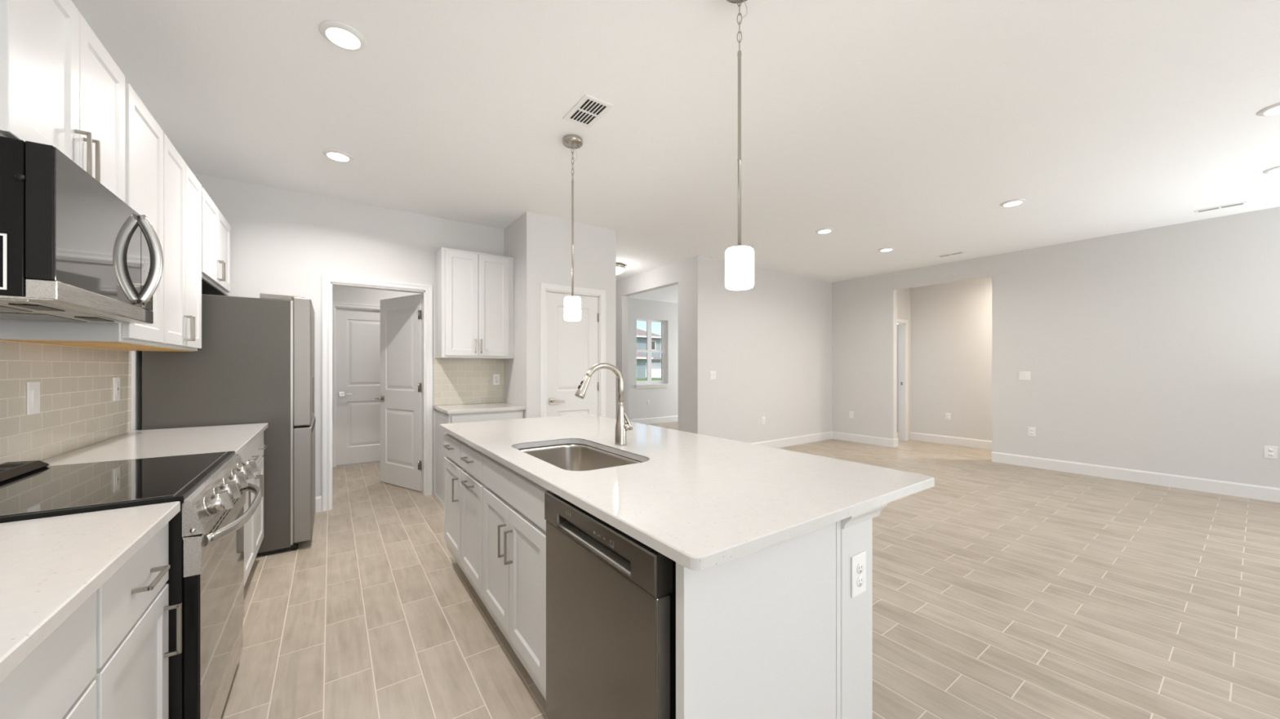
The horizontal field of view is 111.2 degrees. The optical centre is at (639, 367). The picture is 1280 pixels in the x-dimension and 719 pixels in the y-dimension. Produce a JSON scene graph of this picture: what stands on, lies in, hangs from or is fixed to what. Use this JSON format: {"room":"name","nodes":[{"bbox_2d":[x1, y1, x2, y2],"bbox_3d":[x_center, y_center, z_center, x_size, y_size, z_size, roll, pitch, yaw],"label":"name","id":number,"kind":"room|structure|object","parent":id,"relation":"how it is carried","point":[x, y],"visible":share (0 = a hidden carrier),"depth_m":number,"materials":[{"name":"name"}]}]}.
{"room":"kitchen","nodes":[
{"label":"kitchen","id":0,"kind":"room"},
{"bbox_2d":[40,351,142,461],"bbox_3d":[-1.282,-0.123,0.045,0.120,2.822,8.153,0,0,-35],"label":"wall","id":1,"kind":"structure","parent":0,"point":[136,356],"depth_m":2.66,"materials":[{"name":"white paint"}]},
{"bbox_2d":[0,0,124,202],"bbox_3d":[-1.892,-0.852,1.314,0.344,0.556,0.780,0,0,-35],"label":"upper cabinet","id":2,"kind":"object","parent":1,"relation":"attached to","point":[60,87],"visible":0.65,"depth_m":1.31,"materials":[{"name":"white paint"}]},
{"bbox_2d":[0,136,163,324],"bbox_3d":[-1.840,-0.365,1.339,0.436,0.403,0.760,0,0,-35],"label":"microwave","id":3,"kind":"object","parent":2,"relation":"attached to","point":[72,250],"visible":1,"depth_m":1.20,"materials":[{"name":"black"}]},
{"bbox_2d":[0,339,131,464],"bbox_3d":[-1.650,0.139,0.678,0.008,0.473,4.610,0,0,-35],"label":"tile backsplash","id":4,"kind":"structure","parent":1,"relation":"attached to","point":[78,410],"depth_m":1.88,"materials":[{"name":"beige tile"}]},
{"bbox_2d":[26,382,39,415],"bbox_3d":[-2.370,0.120,1.715,0.011,0.126,0.084,0,0,-35],"label":"light switch","id":5,"kind":"object","parent":4,"relation":"attached to","point":[33,388],"visible":1,"depth_m":1.70,"materials":[{"name":"white plastic"}]},
{"bbox_2d":[112,377,119,400],"bbox_3d":[-2.841,0.118,2.380,0.009,0.126,0.080,0,0,-35],"label":"wall outlet","id":6,"kind":"object","parent":4,"relation":"attached to","point":[116,381],"visible":1,"depth_m":2.37,"materials":[{"name":"white plastic"}]},
{"bbox_2d":[115,382,119,395],"bbox_3d":[-2.839,0.118,2.382,0.003,0.068,0.033,0,0,-35],"label":"receptacle","id":7,"kind":"object","parent":6,"relation":"attached to","point":[117,384],"depth_m":2.38,"materials":[{"name":"grey plastic"}]},
{"bbox_2d":[0,82,163,346],"bbox_3d":[-2.250,-0.613,1.821,0.344,1.035,0.458,0,0,-35],"label":"upper cabinet","id":8,"kind":"object","parent":1,"relation":"attached to","point":[144,137],"visible":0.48,"depth_m":1.79,"materials":[{"name":"white paint"}]},
{"bbox_2d":[65,132,201,351],"bbox_3d":[-2.602,-0.613,2.319,0.344,1.035,0.760,0,0,-35],"label":"upper cabinet","id":9,"kind":"object","parent":1,"relation":"attached to","point":[182,191],"visible":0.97,"depth_m":2.35,"materials":[{"name":"white paint"}]},
{"bbox_2d":[201,186,230,296],"bbox_3d":[-3.117,-0.850,3.049,0.344,0.560,1.024,0,0,-35],"label":"upper cabinet","id":10,"kind":"object","parent":1,"relation":"attached to","point":[215,229],"visible":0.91,"depth_m":3.04,"materials":[{"name":"white paint"}]},
{"bbox_2d":[193,173,503,511],"bbox_3d":[-2.605,-0.123,4.170,2.716,2.822,0.112,0,0,-35],"label":"wall","id":11,"kind":"structure","parent":0,"point":[283,242],"depth_m":3.92,"materials":[{"name":"white paint"}]},
{"bbox_2d":[315,496,321,512],"bbox_3d":[-2.866,1.221,3.908,0.045,0.134,0.015,0,0,-35],"label":"baseboard","id":12,"kind":"structure","parent":11,"relation":"attached to","point":[318,500],"depth_m":3.90,"materials":[{"name":"white paint"}]},
{"bbox_2d":[322,274,432,511],"bbox_3d":[-2.507,0.229,4.227,0.903,2.119,0.131,0,0,-35],"label":"door frame","id":13,"kind":"structure","parent":11,"relation":"attached to","point":[328,281],"depth_m":4.18,"materials":[{"name":"white paint"}]},
{"bbox_2d":[434,493,444,505],"bbox_3d":[-1.912,1.281,4.210,0.012,0.014,0.583,0,0,-35],"label":"trim","id":14,"kind":"structure","parent":11,"relation":"attached to","point":[435,494],"depth_m":4.27,"materials":[{"name":"white paint"}]},
{"bbox_2d":[434,358,504,405],"bbox_3d":[-1.802,0.148,4.664,0.715,0.480,0.008,0,0,-35],"label":"tile backsplash","id":15,"kind":"structure","parent":11,"relation":"attached to","point":[456,380],"depth_m":4.64,"materials":[{"name":"beige tile"}]},
{"bbox_2d":[493,373,499,385],"bbox_3d":[-1.577,0.135,4.812,0.074,0.118,0.009,0,0,-35],"label":"wall outlet","id":16,"kind":"object","parent":15,"relation":"attached to","point":[495,377],"visible":1,"depth_m":4.81,"materials":[{"name":"white plastic"}]},
{"bbox_2d":[435,247,513,359],"bbox_3d":[-1.694,-0.623,4.519,0.701,1.062,0.366,0,0,-35],"label":"upper cabinet","id":17,"kind":"object","parent":11,"relation":"attached to","point":[474,291],"visible":1,"depth_m":4.38,"materials":[{"name":"white paint"}]},
{"bbox_2d":[332,285,419,305],"bbox_3d":[-2.887,-0.123,5.303,2.000,2.822,2.065,0,0,-35],"label":"wall","id":18,"kind":"structure","parent":0,"point":[340,294],"depth_m":5.86,"materials":[{"name":"white paint"}]},
{"bbox_2d":[332,302,380,466],"bbox_3d":[-3.646,0.222,5.954,0.934,2.132,0.131,0,0,-35],"label":"door frame","id":19,"kind":"structure","parent":18,"relation":"attached to","point":[335,305],"depth_m":5.67,"materials":[{"name":"white paint"}]},
{"bbox_2d":[336,308,380,465],"bbox_3d":[-3.627,0.257,5.927,0.786,2.047,0.093,0,0,-35],"label":"door","id":20,"kind":"structure","parent":18,"relation":"in","point":[357,331],"depth_m":5.85,"materials":[{"name":"white paint"}]},
{"bbox_2d":[374,293,422,491],"bbox_3d":[-2.589,0.262,4.699,0.789,2.037,0.093,0,0,32],"label":"door","id":21,"kind":"structure","parent":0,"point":[401,317],"depth_m":4.69,"materials":[{"name":"white paint"}]},
{"bbox_2d":[503,211,615,418],"bbox_3d":[-1.810,-0.123,6.191,1.033,2.822,3.878,0,0,-35],"label":"wall","id":22,"kind":"structure","parent":0,"point":[540,246],"depth_m":4.53,"materials":[{"name":"white paint"}]},
{"bbox_2d":[546,292,599,417],"bbox_3d":[-0.680,0.257,4.615,0.634,2.047,0.093,0,0,-35],"label":"door","id":23,"kind":"structure","parent":22,"relation":"in","point":[572,347],"depth_m":4.60,"materials":[{"name":"white paint"}]},
{"bbox_2d":[540,283,605,417],"bbox_3d":[-0.720,0.222,4.644,0.752,2.132,0.131,0,0,-35],"label":"door frame","id":24,"kind":"structure","parent":22,"relation":"attached to","point":[544,287],"depth_m":4.57,"materials":[{"name":"white paint"}]},
{"bbox_2d":[627,297,678,419],"bbox_3d":[0.259,-0.123,10.122,7.102,2.822,0.160,0,0,-35],"label":"wall","id":25,"kind":"structure","parent":0,"point":[664,402],"depth_m":10.04,"materials":[{"name":"white paint"}]},
{"bbox_2d":[635,317,670,388],"bbox_3d":[0.265,-0.320,10.090,0.990,1.575,0.180,0,0,-35],"label":"window","id":26,"kind":"structure","parent":25,"relation":"in","point":[664,383],"depth_m":10.20,"materials":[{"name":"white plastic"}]},
{"bbox_2d":[629,415,678,424],"bbox_3d":[0.972,1.221,10.518,5.239,0.134,0.015,0,0,-35],"label":"baseboard","id":27,"kind":"structure","parent":25,"relation":"attached to","point":[666,419],"depth_m":10.09,"materials":[{"name":"white paint"}]},
{"bbox_2d":[615,255,703,435],"bbox_3d":[-0.190,-0.123,7.518,0.120,2.822,3.577,0,0,-35],"label":"wall","id":28,"kind":"structure","parent":0,"point":[688,273],"depth_m":6.25,"materials":[{"name":"white paint"}]},
{"bbox_2d":[71,0,1279,303],"bbox_3d":[2.102,-1.594,4.391,10.700,0.120,11.550,0,0,-35],"label":"ceiling","id":29,"kind":"structure","parent":0,"point":[907,126],"depth_m":2.66,"materials":[{"name":"white paint"}]},
{"bbox_2d":[322,148,353,161],"bbox_3d":[-2.183,-1.526,3.168,0.184,0.015,0.184,0,0,-35],"label":"recessed light","id":30,"kind":"object","parent":29,"relation":"in","point":[338,155],"visible":1,"depth_m":3.14,"materials":[{"name":"white paint"}]},
{"bbox_2d":[318,20,366,50],"bbox_3d":[-1.373,-1.526,2.028,0.184,0.015,0.184,0,0,-35],"label":"recessed light","id":31,"kind":"object","parent":29,"relation":"in","point":[342,35],"visible":1,"depth_m":2.01,"materials":[{"name":"white paint"}]},
{"bbox_2d":[562,134,582,321],"bbox_3d":[-0.454,-0.924,2.950,0.136,1.218,0.136,0,0,-35],"label":"pendant lamp","id":32,"kind":"object","parent":29,"relation":"hanging from","point":[572,304],"visible":1,"depth_m":2.93,"materials":[{"name":"white glass"}]},
{"bbox_2d":[563,93,613,128],"bbox_3d":[-0.314,-1.530,2.627,0.187,0.008,0.294,0,0,-35],"label":"ceiling vent","id":33,"kind":"object","parent":29,"relation":"in","point":[588,109],"visible":1,"depth_m":2.61,"materials":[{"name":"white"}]},
{"bbox_2d":[615,262,625,275],"bbox_3d":[-0.395,-1.464,6.576,0.344,0.140,0.344,0,0,-35],"label":"dome lamp","id":34,"kind":"object","parent":29,"relation":"attached to","point":[620,268],"visible":0.35,"depth_m":6.47,"materials":[{"name":"white glass"}]},
{"bbox_2d":[725,0,753,290],"bbox_3d":[0.397,-0.924,1.746,0.136,1.218,0.136,0,0,-35],"label":"pendant lamp","id":35,"kind":"object","parent":29,"relation":"hanging from","point":[739,259],"visible":1,"depth_m":1.72,"materials":[{"name":"white glass"}]},
{"bbox_2d":[815,227,833,233],"bbox_3d":[2.070,-1.526,4.912,0.184,0.015,0.184,0,0,-35],"label":"recessed light","id":36,"kind":"object","parent":29,"relation":"in","point":[826,230],"visible":1,"depth_m":4.88,"materials":[{"name":"white paint"}]},
{"bbox_2d":[878,247,894,251],"bbox_3d":[3.198,-1.526,5.688,0.184,0.015,0.184,0,0,-35],"label":"recessed light","id":37,"kind":"object","parent":29,"relation":"in","point":[886,249],"visible":1,"depth_m":5.65,"materials":[{"name":"white paint"}]},
{"bbox_2d":[937,251,964,257],"bbox_3d":[4.211,-1.530,5.938,0.090,0.008,0.295,0,0,-35],"label":"ceiling vent","id":38,"kind":"object","parent":29,"relation":"in","point":[960,252],"visible":1,"depth_m":5.91,"materials":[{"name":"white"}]},
{"bbox_2d":[1000,199,1026,206],"bbox_3d":[3.468,-1.526,4.078,0.184,0.015,0.184,0,0,-35],"label":"recessed light","id":39,"kind":"object","parent":29,"relation":"in","point":[1015,202],"visible":1,"depth_m":4.05,"materials":[{"name":"white paint"}]},
{"bbox_2d":[1195,201,1246,213],"bbox_3d":[5.549,-1.530,4.191,0.090,0.008,0.297,0,0,-35],"label":"ceiling vent","id":40,"kind":"object","parent":29,"relation":"in","point":[1242,202],"visible":1,"depth_m":4.18,"materials":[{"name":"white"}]},
{"bbox_2d":[1256,102,1279,115],"bbox_3d":[3.783,-1.526,2.576,0.184,0.015,0.184,0,0,-35],"label":"recessed light","id":41,"kind":"object","parent":29,"relation":"in","point":[1273,109],"visible":1,"depth_m":2.60,"materials":[{"name":"white paint"}]},
{"bbox_2d":[1262,165,1279,173],"bbox_3d":[4.947,-1.526,3.369,0.184,0.015,0.184,0,0,-35],"label":"recessed light","id":42,"kind":"object","parent":29,"relation":"in","point":[1277,169],"visible":1,"depth_m":3.39,"materials":[{"name":"white paint"}]},
{"bbox_2d":[220,421,1279,718],"bbox_3d":[2.102,1.348,4.391,10.700,0.120,11.550,0,0,-35],"label":"floor","id":43,"kind":"structure","parent":0,"point":[1001,590],"depth_m":2.38,"materials":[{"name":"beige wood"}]},
{"bbox_2d":[0,591,96,718],"bbox_3d":[-1.046,0.846,0.360,0.627,0.884,0.795,0,0,-35],"label":"base cabinet","id":44,"kind":"object","parent":43,"relation":"on","point":[54,682],"visible":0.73,"depth_m":0.73,"materials":[{"name":"white paint"}]},
{"bbox_2d":[0,501,180,682],"bbox_3d":[-1.165,0.390,0.525,0.607,0.028,1.302,0,0,-35],"label":"countertop","id":45,"kind":"structure","parent":44,"relation":"on","point":[50,567],"depth_m":0.85,"materials":[{"name":"white stone"}]},
{"bbox_2d":[0,451,262,718],"bbox_3d":[-1.732,0.812,1.439,0.724,0.953,0.828,0,0,-35],"label":"electric range","id":46,"kind":"object","parent":43,"relation":"on","point":[206,538],"visible":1,"depth_m":1.36,"materials":[{"name":"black metal"}]},
{"bbox_2d":[0,451,235,523],"bbox_3d":[-1.776,0.377,1.409,0.594,0.022,0.826,0,0,-35],"label":"cooktop","id":47,"kind":"object","parent":46,"relation":"in","point":[42,491],"depth_m":1.36,"materials":[{"name":"black glass"}]},
{"bbox_2d":[91,522,182,718],"bbox_3d":[-1.407,0.846,0.872,0.627,0.884,0.456,0,0,-35],"label":"base cabinet","id":48,"kind":"object","parent":43,"relation":"on","point":[131,676],"visible":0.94,"depth_m":1.02,"materials":[{"name":"white paint"}]},
{"bbox_2d":[142,293,315,555],"bbox_3d":[-2.935,0.390,3.253,0.826,1.796,0.890,0,0,-35],"label":"refrigerator","id":49,"kind":"object","parent":43,"relation":"on","point":[254,363],"visible":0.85,"depth_m":2.97,"materials":[{"name":"grey metal"}]},
{"bbox_2d":[240,451,250,507],"bbox_3d":[-2.148,0.846,1.922,0.627,0.884,0.422,0,0,-35],"label":"base cabinet","id":50,"kind":"object","parent":43,"relation":"on","point":[242,453],"visible":0.05,"depth_m":2.23,"materials":[{"name":"white paint"}]},
{"bbox_2d":[243,431,267,586],"bbox_3d":[-2.512,0.846,2.438,0.627,0.884,0.839,0,0,-35],"label":"base cabinet","id":51,"kind":"object","parent":43,"relation":"on","point":[254,527],"visible":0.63,"depth_m":2.57,"materials":[{"name":"white paint"}]},
{"bbox_2d":[41,422,267,466],"bbox_3d":[-2.395,0.390,2.267,0.607,0.028,1.270,0,0,-35],"label":"countertop","id":52,"kind":"structure","parent":51,"relation":"on","point":[148,443],"depth_m":2.13,"materials":[{"name":"white stone"}]},
{"bbox_2d":[443,433,464,573],"bbox_3d":[-0.920,0.846,2.846,0.639,0.884,0.459,0,0,-35],"label":"base cabinet","id":53,"kind":"object","parent":43,"relation":"on","point":[452,446],"visible":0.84,"depth_m":2.65,"materials":[{"name":"white paint"}]},
{"bbox_2d":[440,413,934,571],"bbox_3d":[-0.155,0.390,2.196,1.111,0.028,2.488,0,0,-35],"label":"countertop","id":54,"kind":"structure","parent":53,"relation":"on","point":[701,502],"depth_m":1.43,"materials":[{"name":"white stone"}]},
{"bbox_2d":[517,443,642,471],"bbox_3d":[-0.288,0.515,1.951,0.418,0.218,0.738,0,0,-35],"label":"sink","id":55,"kind":"object","parent":54,"relation":"in","point":[571,456],"visible":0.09,"depth_m":2.26,"materials":[{"name":"silver metal"}]},
{"bbox_2d":[574,363,632,445],"bbox_3d":[-0.172,0.177,2.070,0.295,0.396,0.068,0,0,-35],"label":"kitchen faucet","id":56,"kind":"object","parent":54,"relation":"on","point":[621,427],"visible":1,"depth_m":2.11,"materials":[{"name":"silver metal"}]},
{"bbox_2d":[460,443,486,608],"bbox_3d":[-0.662,0.846,2.480,0.639,0.884,0.435,0,0,-35],"label":"base cabinet","id":57,"kind":"object","parent":43,"relation":"on","point":[472,485],"visible":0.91,"depth_m":2.29,"materials":[{"name":"white paint"}]},
{"bbox_2d":[435,408,524,502],"bbox_3d":[-1.606,0.853,4.395,0.701,0.870,0.671,0,0,-35],"label":"base cabinet","id":58,"kind":"object","parent":43,"relation":"on","point":[441,418],"visible":0.07,"depth_m":4.22,"materials":[{"name":"white paint"}]},
{"bbox_2d":[433,402,525,413],"bbox_3d":[-1.614,0.403,4.393,0.719,0.028,0.650,0,0,-35],"label":"countertop","id":59,"kind":"structure","parent":58,"relation":"on","point":[497,406],"depth_m":4.24,"materials":[{"name":"white stone"}]},
{"bbox_2d":[482,443,569,700],"bbox_3d":[-0.309,0.846,1.981,0.639,0.884,0.785,0,0,-35],"label":"base cabinet","id":60,"kind":"object","parent":43,"relation":"on","point":[514,522],"visible":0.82,"depth_m":1.76,"materials":[{"name":"white paint"}]},
{"bbox_2d":[544,490,675,718],"bbox_3d":[0.084,0.854,1.391,0.563,0.868,0.621,0,0,-35],"label":"dishwasher","id":61,"kind":"object","parent":43,"relation":"on","point":[611,597],"visible":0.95,"depth_m":1.16,"materials":[{"name":"grey metal"}]},
{"bbox_2d":[669,560,675,718],"bbox_3d":[0.105,0.854,1.403,0.515,0.868,0.605,0,0,-35],"label":"dishwasher side","id":62,"kind":"object","parent":61,"relation":"in","point":[672,563],"depth_m":1.01,"materials":[{"name":"black plastic"}]},
{"bbox_2d":[675,522,835,718],"bbox_3d":[0.321,0.846,1.107,0.578,0.884,0.028,0,0,-35],"label":"end panel","id":63,"kind":"object","parent":43,"relation":"on","point":[756,631],"visible":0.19,"depth_m":1.07,"materials":[{"name":"white paint"}]},
{"bbox_2d":[835,503,887,718],"bbox_3d":[-0.016,0.846,2.284,0.228,0.884,2.411,0,0,-35],"label":"wall","id":64,"kind":"structure","parent":43,"relation":"on","point":[854,534],"depth_m":1.30,"materials":[{"name":"white paint"}]},
{"bbox_2d":[851,551,866,598],"bbox_3d":[0.660,0.623,1.318,0.078,0.122,0.009,0,0,-35],"label":"wall outlet","id":65,"kind":"object","parent":64,"relation":"attached to","point":[859,561],"visible":1,"depth_m":1.31,"materials":[{"name":"white plastic"}]},
{"bbox_2d":[857,562,863,573],"bbox_3d":[0.661,0.604,1.316,0.033,0.033,0.003,0,0,-35],"label":"receptacle","id":66,"kind":"object","parent":65,"relation":"attached to","point":[860,565],"depth_m":1.31,"materials":[{"name":"white plastic"}]},
{"bbox_2d":[857,575,863,586],"bbox_3d":[0.661,0.642,1.316,0.033,0.033,0.003,0,0,-35],"label":"receptacle","id":67,"kind":"object","parent":65,"relation":"attached to","point":[860,578],"depth_m":1.31,"materials":[{"name":"white plastic"}]},
{"bbox_2d":[703,257,831,443],"bbox_3d":[2.144,-0.123,7.050,3.153,2.822,0.120,0,0,-35],"label":"wall","id":68,"kind":"structure","parent":0,"point":[767,344],"depth_m":6.88,"materials":[{"name":"white paint"}]},
{"bbox_2d":[709,371,715,379],"bbox_3d":[1.030,0.111,6.183,0.118,0.118,0.011,0,0,-35],"label":"light switch","id":69,"kind":"object","parent":68,"relation":"attached to","point":[712,374],"visible":1,"depth_m":6.18,"materials":[{"name":"white plastic"}]},
{"bbox_2d":[761,416,764,424],"bbox_3d":[1.922,0.826,6.814,0.074,0.118,0.009,0,0,-35],"label":"wall outlet","id":70,"kind":"object","parent":68,"relation":"attached to","point":[763,417],"visible":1,"depth_m":6.81,"materials":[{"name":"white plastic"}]},
{"bbox_2d":[751,431,832,448],"bbox_3d":[2.134,1.221,6.960,3.273,0.134,0.015,0,0,-35],"label":"baseboard","id":71,"kind":"structure","parent":68,"relation":"attached to","point":[783,442],"depth_m":7.29,"materials":[{"name":"white paint"}]},
{"bbox_2d":[897,324,897,430],"bbox_3d":[4.303,-0.123,8.742,2.086,2.822,2.120,0,0,-35],"label":"wall","id":72,"kind":"structure","parent":0,"point":[897,325],"depth_m":8.99,"materials":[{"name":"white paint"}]},
{"bbox_2d":[897,288,911,439],"bbox_3d":[4.410,-0.123,7.593,0.936,2.822,0.120,0,0,-35],"label":"wall","id":73,"kind":"structure","parent":0,"point":[904,295],"depth_m":7.78,"materials":[{"name":"white paint"}]},
{"bbox_2d":[897,318,908,440],"bbox_3d":[4.355,0.227,7.538,0.814,2.122,0.131,0,0,-35],"label":"door","id":74,"kind":"structure","parent":73,"relation":"attached to","point":[903,325],"depth_m":7.72,"materials":[{"name":"white paint"}]},
{"bbox_2d":[911,277,991,440],"bbox_3d":[5.735,-0.123,6.632,0.120,2.822,3.220,0,0,-35],"label":"wall","id":75,"kind":"structure","parent":0,"point":[951,322],"depth_m":7.28,"materials":[{"name":"white paint"}]},
{"bbox_2d":[945,413,950,420],"bbox_3d":[5.158,0.824,7.338,0.009,0.118,0.074,0,0,-35],"label":"wall outlet","id":76,"kind":"object","parent":75,"relation":"attached to","point":[947,415],"visible":1,"depth_m":7.33,"materials":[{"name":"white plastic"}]},
{"bbox_2d":[910,431,991,449],"bbox_3d":[5.680,1.221,6.593,0.015,0.134,2.980,0,0,-35],"label":"baseboard","id":77,"kind":"structure","parent":75,"relation":"attached to","point":[983,444],"depth_m":7.28,"materials":[{"name":"white paint"}]},
{"bbox_2d":[831,206,1279,488],"bbox_3d":[5.720,-0.123,4.823,0.120,2.822,7.883,0,0,-35],"label":"wall","id":78,"kind":"structure","parent":0,"point":[1154,349],"depth_m":5.02,"materials":[{"name":"white paint"}]},
{"bbox_2d":[848,411,853,417],"bbox_3d":[3.672,0.821,7.611,0.009,0.118,0.074,0,0,-35],"label":"wall outlet","id":79,"kind":"object","parent":78,"relation":"attached to","point":[851,413],"visible":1,"depth_m":7.61,"materials":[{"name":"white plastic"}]},
{"bbox_2d":[831,431,893,447],"bbox_3d":[3.765,1.221,7.475,0.015,0.134,1.055,0,0,-35],"label":"baseboard","id":80,"kind":"structure","parent":78,"relation":"attached to","point":[877,441],"depth_m":7.43,"materials":[{"name":"white paint"}]},
{"bbox_2d":[893,438,897,447],"bbox_3d":[4.128,1.221,7.077,0.150,0.134,0.015,0,0,-35],"label":"baseboard","id":81,"kind":"object","parent":78,"relation":"attached to","point":[895,441],"visible":1,"depth_m":7.07,"materials":[{"name":"white paint"}]},
{"bbox_2d":[1018,371,1031,380],"bbox_3d":[5.014,0.112,5.708,0.011,0.118,0.118,0,0,-35],"label":"light switch","id":82,"kind":"object","parent":78,"relation":"attached to","point":[1023,375],"visible":1,"depth_m":5.71,"materials":[{"name":"white plastic"}]},
{"bbox_2d":[1027,426,1035,436],"bbox_3d":[5.055,0.830,5.652,0.009,0.118,0.074,0,0,-35],"label":"wall outlet","id":83,"kind":"object","parent":78,"relation":"attached to","point":[1031,430],"visible":1,"depth_m":5.65,"materials":[{"name":"white plastic"}]},
{"bbox_2d":[991,451,1279,502],"bbox_3d":[6.375,1.221,3.778,0.015,0.134,5.420,0,0,-35],"label":"baseboard","id":84,"kind":"structure","parent":78,"relation":"attached to","point":[1228,488],"depth_m":4.84,"materials":[{"name":"white paint"}]},
{"bbox_2d":[1264,445,1277,458],"bbox_3d":[6.070,0.818,4.215,0.009,0.118,0.074,0,0,-35],"label":"wall outlet","id":85,"kind":"object","parent":78,"relation":"attached to","point":[1271,452],"visible":1,"depth_m":4.21,"materials":[{"name":"white plastic"}]},
{"label":"outside","id":86,"kind":"structure","parent":0,"visible":0},
{"bbox_2d":[636,377,661,381],"bbox_3d":[-24.051,1.513,86.088,180.000,0.150,151.600,0,0,-35],"label":"ground","id":87,"kind":"structure","parent":86,"point":[652,379],"depth_m":49.98,"materials":[{"name":"green plant"}]},
{"bbox_2d":[636,328,661,378],"bbox_3d":[-5.332,-2.337,60.439,18.500,7.550,14.300,0,0,-35],"label":"house","id":88,"kind":"structure","parent":87,"relation":"on","point":[641,335],"depth_m":61.82,"materials":[{"name":"grey"}]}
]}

